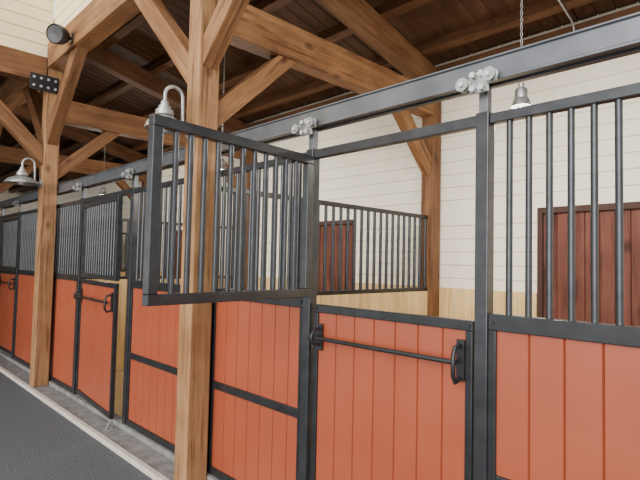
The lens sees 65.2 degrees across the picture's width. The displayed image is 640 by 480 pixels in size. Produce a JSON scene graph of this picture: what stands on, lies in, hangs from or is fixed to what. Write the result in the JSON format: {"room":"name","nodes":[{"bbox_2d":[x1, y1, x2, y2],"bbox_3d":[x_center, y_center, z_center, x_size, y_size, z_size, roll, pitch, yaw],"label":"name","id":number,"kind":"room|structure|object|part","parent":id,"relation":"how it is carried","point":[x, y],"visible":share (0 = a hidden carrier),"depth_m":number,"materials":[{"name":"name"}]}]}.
{"room":"farm building","nodes":[
{"label":"farm building","id":0,"kind":"room"},
{"bbox_2d":[0,76,7,84],"bbox_3d":[-11.175,-2.558,8.620,7.750,0.040,14.140,4,-4,-44],"label":"ceiling","id":1,"kind":"structure","parent":0,"point":[2,79],"depth_m":7.61,"materials":[{"name":"brown wood"}]},
{"bbox_2d":[0,189,21,218],"bbox_3d":[-15.018,-0.260,14.767,11.050,4.400,0.100,4,-4,-44],"label":"wall","id":2,"kind":"structure","parent":0,"point":[5,195],"depth_m":18.30,"materials":[{"name":"beige"}]},
{"bbox_2d":[0,366,169,479],"bbox_3d":[-4.288,1.848,6.813,0.051,0.138,26.200,4,-4,-44],"label":"trim","id":3,"kind":"structure","parent":2,"relation":"attached to","point":[139,464],"depth_m":4.49,"materials":[{"name":"concrete"}]},
{"bbox_2d":[0,0,54,56],"bbox_3d":[-6.130,-3.707,3.579,7.820,2.540,0.060,4,-4,-44],"label":"wall","id":4,"kind":"structure","parent":0,"point":[24,24],"depth_m":6.04,"materials":[{"name":"wood"}]},
{"bbox_2d":[55,0,91,26],"bbox_3d":[0.198,-3.710,2.758,0.060,2.330,9.940,4,-4,-44],"label":"wall","id":5,"kind":"structure","parent":0,"point":[65,10],"depth_m":5.91,"materials":[{"name":"wood"}]},
{"bbox_2d":[0,0,140,111],"bbox_3d":[-4.814,-2.245,7.795,0.188,0.320,24.200,4,-4,-44],"label":"beam","id":6,"kind":"structure","parent":5,"relation":"attached to","point":[99,19],"depth_m":5.34,"materials":[{"name":"brown wood"}]},
{"bbox_2d":[0,144,85,179],"bbox_3d":[-7.405,-2.041,12.671,3.051,0.921,0.168,4,-4,-44],"label":"rafter","id":7,"kind":"object","parent":6,"relation":"on","point":[70,175],"visible":0.02,"depth_m":13.35,"materials":[{"name":"brown wood"}]},
{"bbox_2d":[46,23,72,44],"bbox_3d":[-2.841,-2.228,5.468,0.210,0.223,0.231,1,-3,11],"label":"wall speaker","id":8,"kind":"object","parent":6,"relation":"attached to","point":[57,34],"visible":1,"depth_m":5.40,"materials":[{"name":"black metal"}]},
{"bbox_2d":[0,372,152,479],"bbox_3d":[-7.066,1.683,4.101,7.720,0.100,26.200,4,-4,-44],"label":"floor","id":9,"kind":"structure","parent":0,"point":[37,442],"depth_m":4.20,"materials":[{"name":"rubber"}]},
{"bbox_2d":[0,355,173,479],"bbox_3d":[-3.063,1.933,8.009,3.379,0.130,26.200,4,-4,-44],"label":"floor","id":10,"kind":"structure","parent":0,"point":[153,458],"depth_m":4.64,"materials":[{"name":"concrete"}]},
{"bbox_2d":[29,68,62,386],"bbox_3d":[-3.393,-0.174,6.198,0.168,3.900,0.168,4,-4,-44],"label":"timber post","id":11,"kind":"object","parent":10,"relation":"on","point":[47,196],"visible":0.89,"depth_m":6.12,"materials":[{"name":"brown wood"}]},
{"bbox_2d":[0,99,43,165],"bbox_3d":[-3.789,-1.452,5.842,1.017,1.017,0.120,4,-4,-44],"label":"knee brace","id":12,"kind":"object","parent":11,"relation":"attached to","point":[10,122],"visible":1,"depth_m":5.98,"materials":[{"name":"brown wood"}]},
{"bbox_2d":[3,158,41,187],"bbox_3d":[-3.580,-0.828,6.031,0.394,0.354,0.370,4,-4,-44],"label":"gooseneck lamp","id":13,"kind":"object","parent":11,"relation":"attached to","point":[21,178],"visible":1,"depth_m":6.00,"materials":[{"name":"metal"}]},
{"bbox_3d":[-3.590,-0.728,6.018,0.370,0.097,0.370,4,-4,-44],"label":"lamp shade","id":14,"kind":"part","parent":13,"relation":"part of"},
{"bbox_3d":[-3.524,-0.846,6.086,0.203,0.311,0.024,4,-4,-44],"label":"gooseneck arm","id":15,"kind":"part","parent":13,"relation":"part of"},
{"bbox_3d":[-3.449,-0.697,6.156,0.020,0.110,0.110,4,-4,-44],"label":"wall plate","id":16,"kind":"part","parent":13,"relation":"part of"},
{"bbox_2d":[0,45,47,82],"bbox_3d":[-6.195,-2.275,3.509,7.765,0.310,0.188,4,-4,-44],"label":"cross beam","id":17,"kind":"structure","parent":11,"relation":"attached to","point":[16,64],"depth_m":5.96,"materials":[{"name":"brown wood"}]},
{"bbox_2d":[23,88,42,143],"bbox_3d":[-3.793,-1.578,6.704,0.120,1.067,1.067,4,-4,-44],"label":"knee brace","id":18,"kind":"object","parent":11,"relation":"attached to","point":[34,104],"visible":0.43,"depth_m":6.69,"materials":[{"name":"brown wood"}]},
{"bbox_2d":[30,72,58,93],"bbox_3d":[-3.367,-1.919,6.117,0.320,0.200,0.022,4,-4,-44],"label":"plate","id":19,"kind":"object","parent":11,"relation":"attached to","point":[40,82],"visible":0.91,"depth_m":6.12,"materials":[{"name":"black metal"}]},
{"bbox_2d":[47,46,87,145],"bbox_3d":[-2.971,-1.658,5.867,0.120,0.947,0.947,4,-4,-44],"label":"knee brace","id":20,"kind":"object","parent":11,"relation":"attached to","point":[77,56],"visible":1,"depth_m":5.84,"materials":[{"name":"brown wood"}]},
{"bbox_2d":[58,131,119,178],"bbox_3d":[-3.036,-1.099,6.569,0.772,0.733,0.120,4,-4,-44],"label":"knee brace","id":21,"kind":"object","parent":11,"relation":"attached to","point":[67,164],"visible":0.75,"depth_m":6.48,"materials":[{"name":"brown wood"}]},
{"bbox_2d":[64,101,240,158],"bbox_3d":[-2.291,-1.561,7.309,2.825,0.290,0.168,4,-4,-44],"label":"tie beam","id":22,"kind":"structure","parent":11,"relation":"attached to","point":[80,115],"depth_m":6.70,"materials":[{"name":"brown wood"}]},
{"bbox_2d":[0,12,639,209],"bbox_3d":[-4.772,-0.577,7.797,0.158,0.153,24.200,4,-4,-44],"label":"steel rail","id":23,"kind":"object","parent":11,"relation":"attached to","point":[616,38],"visible":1,"depth_m":2.33,"materials":[{"name":"metal"}]},
{"bbox_2d":[3,232,126,275],"bbox_3d":[-5.047,0.851,10.040,2.711,2.130,0.060,4,-4,-44],"label":"divider","id":24,"kind":"object","parent":10,"relation":"on","point":[122,271],"visible":0.02,"depth_m":10.81,"materials":[{"name":"brown wood"}]},
{"bbox_2d":[102,421,114,431],"bbox_3d":[-1.933,1.702,4.574,0.080,0.070,0.120,4,-4,-44],"label":"door stop","id":25,"kind":"object","parent":10,"relation":"on","point":[109,428],"visible":1,"depth_m":4.56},
{"bbox_3d":[-1.933,1.733,4.572,0.080,0.008,0.120,4,-4,-44],"label":"plate","id":26,"kind":"part","parent":25,"relation":"part of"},
{"bbox_2d":[0,349,219,479],"bbox_3d":[-4.105,1.777,6.994,0.100,0.045,26.200,4,-4,-44],"label":"trim","id":27,"kind":"structure","parent":10,"relation":"on","point":[117,421],"depth_m":4.75,"materials":[{"name":"concrete"}]},
{"bbox_2d":[0,208,4,269],"bbox_3d":[-5.337,0.628,8.335,0.060,2.317,0.060,4,-4,-44],"label":"steel post","id":28,"kind":"object","parent":27,"relation":"on","point":[3,209],"visible":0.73,"depth_m":8.34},
{"bbox_2d":[0,270,15,354],"bbox_3d":[-4.988,1.117,7.885,0.122,1.255,1.048,4,-4,-44],"label":"door","id":29,"kind":"structure","parent":28,"relation":"attached to","point":[7,278],"depth_m":7.86,"materials":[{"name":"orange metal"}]},
{"bbox_3d":[-4.963,1.720,7.878,0.040,0.050,1.024,4,-4,-44],"label":"rail","id":30,"kind":"part","parent":29,"relation":"part of","materials":[{"name":"black metal"}]},
{"bbox_3d":[-4.937,0.515,7.933,0.040,0.045,1.024,4,-4,-44],"label":"rail","id":31,"kind":"part","parent":29,"relation":"part of","materials":[{"name":"black metal"}]},
{"bbox_2d":[0,217,17,269],"bbox_3d":[-4.935,0.060,7.962,0.045,0.815,1.048,4,-4,-44],"label":"gate","id":32,"kind":"object","parent":28,"relation":"attached to","point":[8,251],"visible":0.93,"depth_m":7.97,"materials":[{"name":"black metal"}]},
{"bbox_3d":[-4.935,0.443,7.936,0.045,0.048,1.024,4,-4,-44],"label":"rail","id":33,"kind":"part","parent":32,"relation":"part of","materials":[{"name":"black metal"}]},
{"bbox_3d":[-4.918,-0.323,7.971,0.045,0.048,1.024,4,-4,-44],"label":"rail","id":34,"kind":"part","parent":32,"relation":"part of","materials":[{"name":"black metal"}]},
{"bbox_2d":[2,213,17,218],"bbox_3d":[-4.922,-0.387,7.979,0.040,0.052,1.064,4,-4,-44],"label":"lintel","id":35,"kind":"object","parent":28,"relation":"attached to","point":[13,214],"visible":0.88,"depth_m":7.99,"materials":[{"name":"black metal"}]},
{"bbox_2d":[11,204,22,358],"bbox_3d":[-4.551,0.609,7.531,0.060,2.317,0.060,4,-4,-44],"label":"steel post","id":36,"kind":"object","parent":27,"relation":"on","point":[21,205],"visible":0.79,"depth_m":7.52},
{"bbox_2d":[13,200,79,392],"bbox_3d":[-3.634,0.651,6.584,0.050,2.187,2.576,4,-4,-44],"label":"wall","id":37,"kind":"structure","parent":27,"relation":"on","point":[68,214],"depth_m":6.17,"materials":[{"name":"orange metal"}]},
{"bbox_3d":[-4.011,1.725,6.902,0.044,0.055,1.556,4,-4,-44],"label":"rail","id":38,"kind":"part","parent":37,"relation":"part of","materials":[{"name":"black metal"}]},
{"bbox_3d":[-3.996,1.098,6.932,0.020,1.200,1.486,4,-4,-44],"label":"board panel","id":39,"kind":"part","parent":37,"relation":"part of","materials":[{"name":"red paint"}]},
{"bbox_3d":[-3.984,0.464,6.959,0.044,0.070,1.556,4,-4,-44],"label":"rail","id":40,"kind":"part","parent":37,"relation":"part of","materials":[{"name":"black metal"}]},
{"bbox_3d":[-3.964,-0.410,6.999,0.040,0.044,1.556,4,-4,-44],"label":"grille rail","id":41,"kind":"part","parent":37,"relation":"part of","materials":[{"name":"black metal"}]},
{"bbox_3d":[-3.090,1.702,5.960,0.044,0.055,0.960,4,-4,-44],"label":"rail","id":42,"kind":"part","parent":37,"relation":"part of","materials":[{"name":"black metal"}]},
{"bbox_3d":[-3.075,1.075,5.990,0.020,1.200,0.890,4,-4,-44],"label":"board panel","id":43,"kind":"part","parent":37,"relation":"part of","materials":[{"name":"red paint"}]},
{"bbox_3d":[-3.062,0.441,6.017,0.044,0.070,0.960,4,-4,-44],"label":"rail","id":44,"kind":"part","parent":37,"relation":"part of","materials":[{"name":"black metal"}]},
{"bbox_3d":[-3.043,-0.433,6.057,0.040,0.044,0.960,4,-4,-44],"label":"grille rail","id":45,"kind":"part","parent":37,"relation":"part of","materials":[{"name":"black metal"}]},
{"bbox_2d":[53,195,57,272],"bbox_3d":[-3.422,0.581,6.376,0.060,2.317,0.060,4,-4,-44],"label":"steel post","id":46,"kind":"object","parent":27,"relation":"on","point":[57,195],"visible":0.07,"depth_m":6.39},
{"bbox_2d":[72,188,86,394],"bbox_3d":[-2.709,0.564,5.646,0.060,2.317,0.060,4,-4,-44],"label":"steel post","id":47,"kind":"object","parent":27,"relation":"on","point":[84,190],"visible":0.62,"depth_m":5.62,"materials":[{"name":"metal"}]},
{"bbox_2d":[73,279,118,418],"bbox_3d":[-2.339,1.049,5.111,0.122,1.255,1.209,3,-3,-40],"label":"door","id":48,"kind":"structure","parent":47,"relation":"attached to","point":[99,300],"depth_m":5.03,"materials":[{"name":"orange wood"}]},
{"bbox_3d":[-2.314,1.653,5.101,0.040,0.050,1.185,3,-3,-40],"label":"rail","id":49,"kind":"part","parent":48,"relation":"part of","materials":[{"name":"black metal"}]},
{"bbox_3d":[-2.287,0.447,5.156,0.040,0.045,1.185,3,-3,-40],"label":"rail","id":50,"kind":"part","parent":48,"relation":"part of","materials":[{"name":"black metal"}]},
{"bbox_2d":[81,195,122,280],"bbox_3d":[-2.285,-0.007,5.186,0.045,0.815,1.209,3,-3,-40],"label":"gate","id":51,"kind":"object","parent":47,"relation":"attached to","point":[102,219],"visible":1,"depth_m":5.09,"materials":[{"name":"black metal"}]},
{"bbox_3d":[-2.285,0.375,5.159,0.045,0.048,1.185,3,-3,-40],"label":"rail","id":52,"kind":"part","parent":51,"relation":"part of","materials":[{"name":"black metal"}]},
{"bbox_3d":[-2.269,-0.391,5.194,0.045,0.048,1.185,3,-3,-40],"label":"rail","id":53,"kind":"part","parent":51,"relation":"part of","materials":[{"name":"black metal"}]},
{"bbox_2d":[83,189,130,202],"bbox_3d":[-2.218,-0.453,5.213,0.040,0.052,1.280,4,-4,-44],"label":"lintel","id":54,"kind":"object","parent":47,"relation":"attached to","point":[127,192],"visible":0.71,"depth_m":5.17,"materials":[{"name":"black metal"}]},
{"bbox_2d":[122,175,138,423],"bbox_3d":[-1.772,0.541,4.689,0.060,2.317,0.060,4,-4,-44],"label":"steel post","id":55,"kind":"object","parent":27,"relation":"on","point":[133,226],"visible":0.72,"depth_m":4.68,"materials":[{"name":"metal"}]},
{"bbox_2d":[207,177,221,464],"bbox_3d":[-0.794,0.517,3.688,0.060,2.317,0.060,4,-4,-44],"label":"steel post","id":56,"kind":"object","parent":27,"relation":"on","point":[221,177],"visible":0.02,"depth_m":3.70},
{"bbox_2d":[299,129,319,479],"bbox_3d":[-0.063,0.499,2.940,0.060,2.317,0.060,4,-4,-44],"label":"steel post","id":57,"kind":"object","parent":27,"relation":"on","point":[308,302],"visible":0.73,"depth_m":2.91,"materials":[{"name":"metal"}]},
{"bbox_2d":[142,114,313,305],"bbox_3d":[-0.386,-0.104,2.516,0.045,0.815,1.059,-1,-3,40],"label":"grille","id":58,"kind":"object","parent":57,"relation":"attached to","point":[158,123],"visible":1,"depth_m":2.40,"materials":[{"name":"black metal"}]},
{"bbox_3d":[-0.402,0.279,2.489,0.045,0.048,1.035,-1,-3,40],"label":"rail","id":59,"kind":"part","parent":58,"relation":"part of","materials":[{"name":"black metal"}]},
{"bbox_3d":[-0.385,-0.488,2.524,0.045,0.048,1.035,-1,-3,40],"label":"rail","id":60,"kind":"part","parent":58,"relation":"part of","materials":[{"name":"black metal"}]},
{"bbox_2d":[308,304,473,479],"bbox_3d":[0.277,0.988,2.499,0.122,1.255,1.024,4,-4,-44],"label":"door","id":61,"kind":"structure","parent":57,"relation":"attached to","point":[393,392],"depth_m":2.48,"materials":[{"name":"orange wood"}]},
{"bbox_3d":[0.328,0.386,2.547,0.040,0.045,1.000,4,-4,-44],"label":"rail","id":62,"kind":"part","parent":61,"relation":"part of","materials":[{"name":"black metal"}]},
{"bbox_2d":[314,116,475,158],"bbox_3d":[0.343,-0.515,2.593,0.040,0.052,1.039,4,-4,-44],"label":"lintel","id":63,"kind":"object","parent":57,"relation":"attached to","point":[469,123],"visible":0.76,"depth_m":2.50,"materials":[{"name":"black metal"}]},
{"bbox_2d":[125,82,639,479],"bbox_3d":[0.028,0.562,2.839,0.050,2.187,5.100,4,-4,-44],"label":"wall","id":64,"kind":"structure","parent":27,"relation":"on","point":[564,395],"depth_m":2.08,"materials":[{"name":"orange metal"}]},
{"bbox_3d":[-1.308,1.659,4.137,0.044,0.055,1.340,4,-4,-44],"label":"rail","id":65,"kind":"part","parent":64,"relation":"part of","materials":[{"name":"black metal"}]},
{"bbox_3d":[-1.300,1.357,4.152,0.020,0.550,1.270,4,-4,-44],"label":"board panel","id":66,"kind":"part","parent":64,"relation":"part of","materials":[{"name":"red paint"}]},
{"bbox_3d":[-1.294,1.054,4.164,0.044,0.055,1.270,4,-4,-44],"label":"cross rail","id":67,"kind":"part","parent":64,"relation":"part of","materials":[{"name":"black metal"}]},
{"bbox_3d":[-1.286,0.730,4.180,0.020,0.595,1.270,4,-4,-44],"label":"board panel","id":68,"kind":"part","parent":64,"relation":"part of","materials":[{"name":"red paint"}]},
{"bbox_3d":[-1.280,0.398,4.194,0.044,0.070,1.340,4,-4,-44],"label":"rail","id":69,"kind":"part","parent":64,"relation":"part of","materials":[{"name":"black metal"}]},
{"bbox_3d":[-1.261,-0.476,4.234,0.040,0.044,1.340,4,-4,-44],"label":"grille rail","id":70,"kind":"part","parent":64,"relation":"part of","materials":[{"name":"black metal"}]},
{"bbox_3d":[-0.453,1.638,3.263,0.044,0.055,0.985,4,-4,-44],"label":"rail","id":71,"kind":"part","parent":64,"relation":"part of","materials":[{"name":"black metal"}]},
{"bbox_3d":[-0.445,1.336,3.278,0.020,0.550,0.915,4,-4,-44],"label":"board panel","id":72,"kind":"part","parent":64,"relation":"part of","materials":[{"name":"red paint"}]},
{"bbox_3d":[-0.440,1.033,3.290,0.044,0.055,0.915,4,-4,-44],"label":"cross rail","id":73,"kind":"part","parent":64,"relation":"part of","materials":[{"name":"black metal"}]},
{"bbox_3d":[-0.431,0.709,3.306,0.020,0.595,0.915,4,-4,-44],"label":"board panel","id":74,"kind":"part","parent":64,"relation":"part of","materials":[{"name":"red paint"}]},
{"bbox_3d":[-0.425,0.377,3.320,0.044,0.070,0.985,4,-4,-44],"label":"rail","id":75,"kind":"part","parent":64,"relation":"part of","materials":[{"name":"black metal"}]},
{"bbox_3d":[-0.406,-0.497,3.360,0.040,0.044,0.985,4,-4,-44],"label":"grille rail","id":76,"kind":"part","parent":64,"relation":"part of","materials":[{"name":"black metal"}]},
{"bbox_3d":[1.258,0.992,1.553,0.044,0.055,1.486,4,-4,-44],"label":"cross rail","id":77,"kind":"part","parent":64,"relation":"part of","materials":[{"name":"black metal"}]},
{"bbox_3d":[1.273,0.335,1.583,0.044,0.070,1.556,4,-4,-44],"label":"rail","id":78,"kind":"part","parent":64,"relation":"part of","materials":[{"name":"black metal"}]},
{"bbox_3d":[1.292,-0.539,1.623,0.040,0.044,1.556,4,-4,-44],"label":"grille rail","id":79,"kind":"part","parent":64,"relation":"part of","materials":[{"name":"black metal"}]},
{"bbox_3d":[1.267,0.667,1.569,0.020,0.595,1.486,4,-4,-44],"label":"board panel","id":80,"kind":"part","parent":64,"relation":"part of","materials":[{"name":"red paint"}]},
{"bbox_2d":[473,86,493,479],"bbox_3d":[0.705,0.480,2.155,0.060,2.317,0.060,4,-4,-44],"label":"steel post","id":81,"kind":"object","parent":27,"relation":"on","point":[484,175],"visible":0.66,"depth_m":2.15,"materials":[{"name":"metal"}]},
{"bbox_2d":[114,370,123,416],"bbox_3d":[-1.132,1.791,5.963,2.697,0.030,3.650,4,-4,-44],"label":"bedding","id":82,"kind":"object","parent":10,"relation":"on","point":[118,403],"visible":0.02,"depth_m":5.72,"materials":[{"name":"brown wood"}]},
{"bbox_2d":[139,174,146,260],"bbox_3d":[-3.846,0.207,10.921,0.160,3.548,0.160,4,-4,-44],"label":"timber post","id":83,"kind":"object","parent":10,"relation":"on","point":[143,183],"visible":0.02,"depth_m":10.90,"materials":[{"name":"brown wood"}]},
{"bbox_2d":[12,104,146,162],"bbox_3d":[-4.819,-2.104,10.025,3.051,0.921,0.168,4,-4,-44],"label":"rafter","id":84,"kind":"object","parent":83,"relation":"on","point":[22,112],"visible":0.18,"depth_m":10.06,"materials":[{"name":"brown wood"}]},
{"bbox_2d":[115,180,141,211],"bbox_3d":[-4.120,-0.966,10.681,0.677,0.673,0.120,4,-4,-44],"label":"knee brace","id":85,"kind":"object","parent":83,"relation":"attached to","point":[122,184],"visible":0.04,"depth_m":10.59,"materials":[{"name":"brown wood"}]},
{"bbox_2d":[84,218,230,371],"bbox_3d":[-2.419,0.786,7.351,2.711,2.130,0.060,4,-4,-44],"label":"divider","id":86,"kind":"object","parent":10,"relation":"on","point":[122,283],"visible":0.08,"depth_m":6.98,"materials":[{"name":"brown wood"}]},
{"bbox_3d":[-2.413,0.552,7.362,2.711,0.040,0.050,4,-4,-44],"label":"rail","id":87,"kind":"part","parent":86,"relation":"part of","materials":[{"name":"black metal"}]},
{"bbox_3d":[-2.396,-0.257,7.399,2.711,0.040,0.044,4,-4,-44],"label":"rail","id":88,"kind":"part","parent":86,"relation":"part of","materials":[{"name":"black metal"}]},
{"bbox_2d":[174,0,218,479],"bbox_3d":[-0.877,-0.235,3.624,0.168,3.900,0.168,4,-4,-44],"label":"timber post","id":89,"kind":"object","parent":10,"relation":"on","point":[194,345],"visible":0.77,"depth_m":3.54,"materials":[{"name":"brown wood"}]},
{"bbox_2d":[134,0,188,82],"bbox_3d":[-1.277,-1.639,4.130,0.120,1.067,1.067,4,-4,-44],"label":"knee brace","id":90,"kind":"object","parent":89,"relation":"attached to","point":[175,42],"visible":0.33,"depth_m":4.01,"materials":[{"name":"brown wood"}]},
{"bbox_2d":[144,85,187,138],"bbox_3d":[-1.044,-0.908,3.477,0.341,0.354,0.264,4,-4,-44],"label":"gooseneck lamp","id":91,"kind":"object","parent":89,"relation":"attached to","point":[164,109],"visible":0.5,"depth_m":3.44,"materials":[{"name":"metal"}]},
{"bbox_3d":[-1.074,-0.810,3.446,0.264,0.097,0.264,4,-4,-44],"label":"lamp shade","id":92,"kind":"part","parent":91,"relation":"part of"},
{"bbox_3d":[-1.007,-0.927,3.514,0.203,0.311,0.024,4,-4,-44],"label":"gooseneck arm","id":93,"kind":"part","parent":91,"relation":"part of"},
{"bbox_2d":[203,0,249,69],"bbox_3d":[-0.455,-1.719,3.293,0.120,0.947,0.947,4,-4,-44],"label":"knee brace","id":94,"kind":"object","parent":89,"relation":"attached to","point":[227,15],"visible":1,"depth_m":3.48,"materials":[{"name":"brown wood"}]},
{"bbox_2d":[217,55,296,127],"bbox_3d":[-0.520,-1.160,3.995,0.772,0.733,0.120,4,-4,-44],"label":"knee brace","id":95,"kind":"object","parent":89,"relation":"attached to","point":[233,100],"visible":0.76,"depth_m":3.90,"materials":[{"name":"brown wood"}]},
{"bbox_2d":[229,4,433,117],"bbox_3d":[0.225,-1.622,4.735,2.825,0.290,0.168,4,-4,-44],"label":"tie beam","id":96,"kind":"structure","parent":89,"relation":"attached to","point":[258,32],"depth_m":4.36,"materials":[{"name":"brown wood"}]},
{"bbox_2d":[237,150,252,289],"bbox_3d":[-1.260,0.144,8.276,0.160,3.548,0.160,4,-4,-44],"label":"timber post","id":97,"kind":"object","parent":10,"relation":"on","point":[248,153],"visible":0.02,"depth_m":8.25,"materials":[{"name":"brown wood"}]},
{"bbox_2d":[85,44,247,133],"bbox_3d":[-2.233,-2.167,7.380,3.051,0.921,0.168,4,-4,-44],"label":"rafter","id":98,"kind":"object","parent":97,"relation":"on","point":[100,57],"visible":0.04,"depth_m":7.00,"materials":[{"name":"brown wood"}]},
{"bbox_2d":[22,0,173,105],"bbox_3d":[-4.385,-2.588,8.223,0.122,0.137,24.200,4,-4,-44],"label":"purlin","id":99,"kind":"object","parent":98,"relation":"on","point":[137,20],"visible":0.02,"depth_m":6.19,"materials":[{"name":"brown wood"}]},
{"bbox_2d":[12,0,293,148],"bbox_3d":[-3.888,-2.394,8.704,0.122,0.137,24.200,4,-4,-44],"label":"purlin","id":100,"kind":"object","parent":98,"relation":"on","point":[268,6],"visible":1,"depth_m":7.06,"materials":[{"name":"brown wood"}]},
{"bbox_2d":[225,161,239,197],"bbox_3d":[-1.534,-1.029,8.036,0.677,0.673,0.120,4,-4,-44],"label":"knee brace","id":101,"kind":"object","parent":97,"relation":"attached to","point":[226,164],"visible":0.02,"depth_m":8.09,"materials":[{"name":"brown wood"}]},
{"bbox_2d":[219,186,427,314],"bbox_3d":[0.209,0.722,4.663,2.711,2.130,0.060,4,-4,-44],"label":"divider","id":102,"kind":"object","parent":10,"relation":"on","point":[409,300],"visible":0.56,"depth_m":4.97,"materials":[{"name":"brown wood"}]},
{"bbox_3d":[0.232,-0.322,4.711,2.711,0.040,0.044,4,-4,-44],"label":"rail","id":103,"kind":"part","parent":102,"relation":"part of","materials":[{"name":"black metal"}]},
{"bbox_3d":[0.215,0.487,4.674,2.711,0.040,0.050,4,-4,-44],"label":"rail","id":104,"kind":"part","parent":102,"relation":"part of","materials":[{"name":"black metal"}]},
{"bbox_2d":[421,102,440,316],"bbox_3d":[1.256,0.082,5.702,0.160,3.548,0.160,4,-4,-44],"label":"timber post","id":105,"kind":"object","parent":10,"relation":"on","point":[430,184],"visible":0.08,"depth_m":5.65,"materials":[{"name":"brown wood"}]},
{"bbox_2d":[316,0,436,78],"bbox_3d":[0.283,-2.229,4.806,3.051,0.921,0.168,4,-4,-44],"label":"rafter","id":106,"kind":"object","parent":105,"relation":"on","point":[358,16],"visible":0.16,"depth_m":5.05,"materials":[{"name":"brown wood"}]},
{"bbox_2d":[392,110,431,174],"bbox_3d":[0.982,-1.091,5.462,0.677,0.673,0.120,4,-4,-44],"label":"knee brace","id":107,"kind":"object","parent":105,"relation":"attached to","point":[404,120],"visible":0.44,"depth_m":5.50,"materials":[{"name":"brown wood"}]},
{"bbox_3d":[-5.979,-0.110,8.844,0.168,3.900,0.168,4,-4,-44],"label":"timber post","id":108,"kind":"object","parent":10,"relation":"on","visible":0},
{"bbox_2d":[0,165,38,193],"bbox_3d":[-5.622,-1.035,9.215,0.772,0.733,0.120,4,-4,-44],"label":"knee brace","id":109,"kind":"object","parent":108,"relation":"attached to","point":[29,169],"visible":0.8,"depth_m":9.11,"materials":[{"name":"brown wood"}]},
{"bbox_2d":[0,145,144,180],"bbox_3d":[-4.877,-1.498,9.954,2.825,0.290,0.168,4,-4,-44],"label":"tie beam","id":110,"kind":"structure","parent":108,"relation":"attached to","point":[9,155],"depth_m":9.71,"materials":[{"name":"brown wood"}]},
{"bbox_2d":[0,0,639,192],"bbox_3d":[-3.567,-2.349,9.017,3.400,0.812,24.200,4,-4,-44],"label":"ceiling","id":111,"kind":"structure","parent":0,"point":[141,46],"depth_m":5.85,"materials":[{"name":"brown wood"}]},
{"bbox_2d":[99,108,106,194],"bbox_3d":[-3.833,-1.569,8.907,0.132,1.623,0.132,4,-4,-44],"label":"pendant lamp","id":112,"kind":"object","parent":111,"relation":"hanging from","point":[103,189],"visible":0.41,"depth_m":8.85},
{"bbox_2d":[0,0,433,180],"bbox_3d":[-3.391,-2.200,9.185,0.122,0.137,24.200,4,-4,-44],"label":"purlin","id":113,"kind":"object","parent":111,"relation":"attached to","point":[393,8],"visible":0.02,"depth_m":5.59,"materials":[{"name":"brown wood"}]},
{"bbox_2d":[221,53,225,169],"bbox_3d":[-1.205,-1.633,6.218,0.132,1.623,0.132,4,-4,-44],"label":"pendant lamp","id":114,"kind":"object","parent":111,"relation":"hanging from","point":[223,166],"visible":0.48,"depth_m":6.18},
{"bbox_3d":[-1.202,-1.740,6.223,0.017,1.412,0.017,1,-3,1],"label":"chain","id":115,"kind":"part","parent":114,"relation":"part of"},
{"bbox_2d":[8,0,595,192],"bbox_3d":[-2.895,-2.006,9.666,0.122,0.137,24.200,4,-4,-44],"label":"purlin","id":116,"kind":"object","parent":111,"relation":"attached to","point":[541,9],"visible":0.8,"depth_m":5.24,"materials":[{"name":"brown wood"}]},
{"bbox_2d":[511,0,530,108],"bbox_3d":[1.423,-1.697,3.530,0.132,1.623,0.132,4,-4,-44],"label":"pendant lamp","id":117,"kind":"object","parent":111,"relation":"hanging from","point":[521,99],"visible":0.73,"depth_m":3.47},
{"bbox_3d":[1.426,-1.804,3.535,0.017,1.412,0.017,1,-3,1],"label":"chain","id":118,"kind":"part","parent":117,"relation":"part of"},
{"bbox_2d":[557,0,574,30],"bbox_3d":[1.489,-2.199,3.788,2.451,0.841,0.020,4,-4,-44],"label":"conduit pipe","id":119,"kind":"object","parent":111,"relation":"attached to","point":[559,1],"visible":0.56,"depth_m":4.51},
{"bbox_2d":[22,1,639,292],"bbox_3d":[-2.609,-0.033,9.899,0.120,4.050,24.200,4,-4,-44],"label":"wall","id":120,"kind":"structure","parent":0,"point":[388,177],"depth_m":5.51,"materials":[{"name":"beige"}]},
{"bbox_2d":[175,230,181,275],"bbox_3d":[-2.580,0.878,9.786,0.110,2.160,1.250,4,-4,-44],"label":"door","id":121,"kind":"structure","parent":120,"relation":"in","point":[176,230],"depth_m":10.05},
{"bbox_2d":[219,275,286,289],"bbox_3d":[-1.316,1.263,8.383,0.020,1.320,2.510,4,-4,-44],"label":"trim","id":122,"kind":"structure","parent":120,"relation":"attached to","point":[267,278],"depth_m":7.91,"materials":[{"name":"brown wood"}]},
{"bbox_2d":[248,76,405,127],"bbox_3d":[0.057,-1.789,7.092,0.148,0.300,3.426,4,-4,-44],"label":"beam","id":123,"kind":"structure","parent":120,"relation":"attached to","point":[353,94],"depth_m":7.27,"materials":[{"name":"brown wood"}]},
{"bbox_2d":[318,219,352,290],"bbox_3d":[0.048,0.814,7.098,0.110,2.160,1.250,4,-4,-44],"label":"door","id":124,"kind":"structure","parent":120,"relation":"in","point":[329,223],"depth_m":6.94,"materials":[{"name":"wood"}]},
{"bbox_2d":[355,282,536,319],"bbox_3d":[1.274,1.200,5.734,0.020,1.320,2.400,4,-4,-44],"label":"wainscoting","id":125,"kind":"structure","parent":120,"relation":"attached to","point":[457,303],"depth_m":5.43,"materials":[{"name":"brown wood"}]},
{"bbox_2d":[437,5,639,71],"bbox_3d":[2.629,-1.852,4.461,0.148,0.300,3.586,4,-4,-44],"label":"beam","id":126,"kind":"structure","parent":120,"relation":"attached to","point":[635,9],"depth_m":4.83,"materials":[{"name":"brown wood"}]},
{"bbox_2d":[537,201,639,326],"bbox_3d":[2.599,0.752,4.488,0.110,2.160,1.250,4,-4,-44],"label":"door","id":127,"kind":"structure","parent":120,"relation":"in","point":[631,210],"depth_m":4.63,"materials":[{"name":"wood"}]}
]}

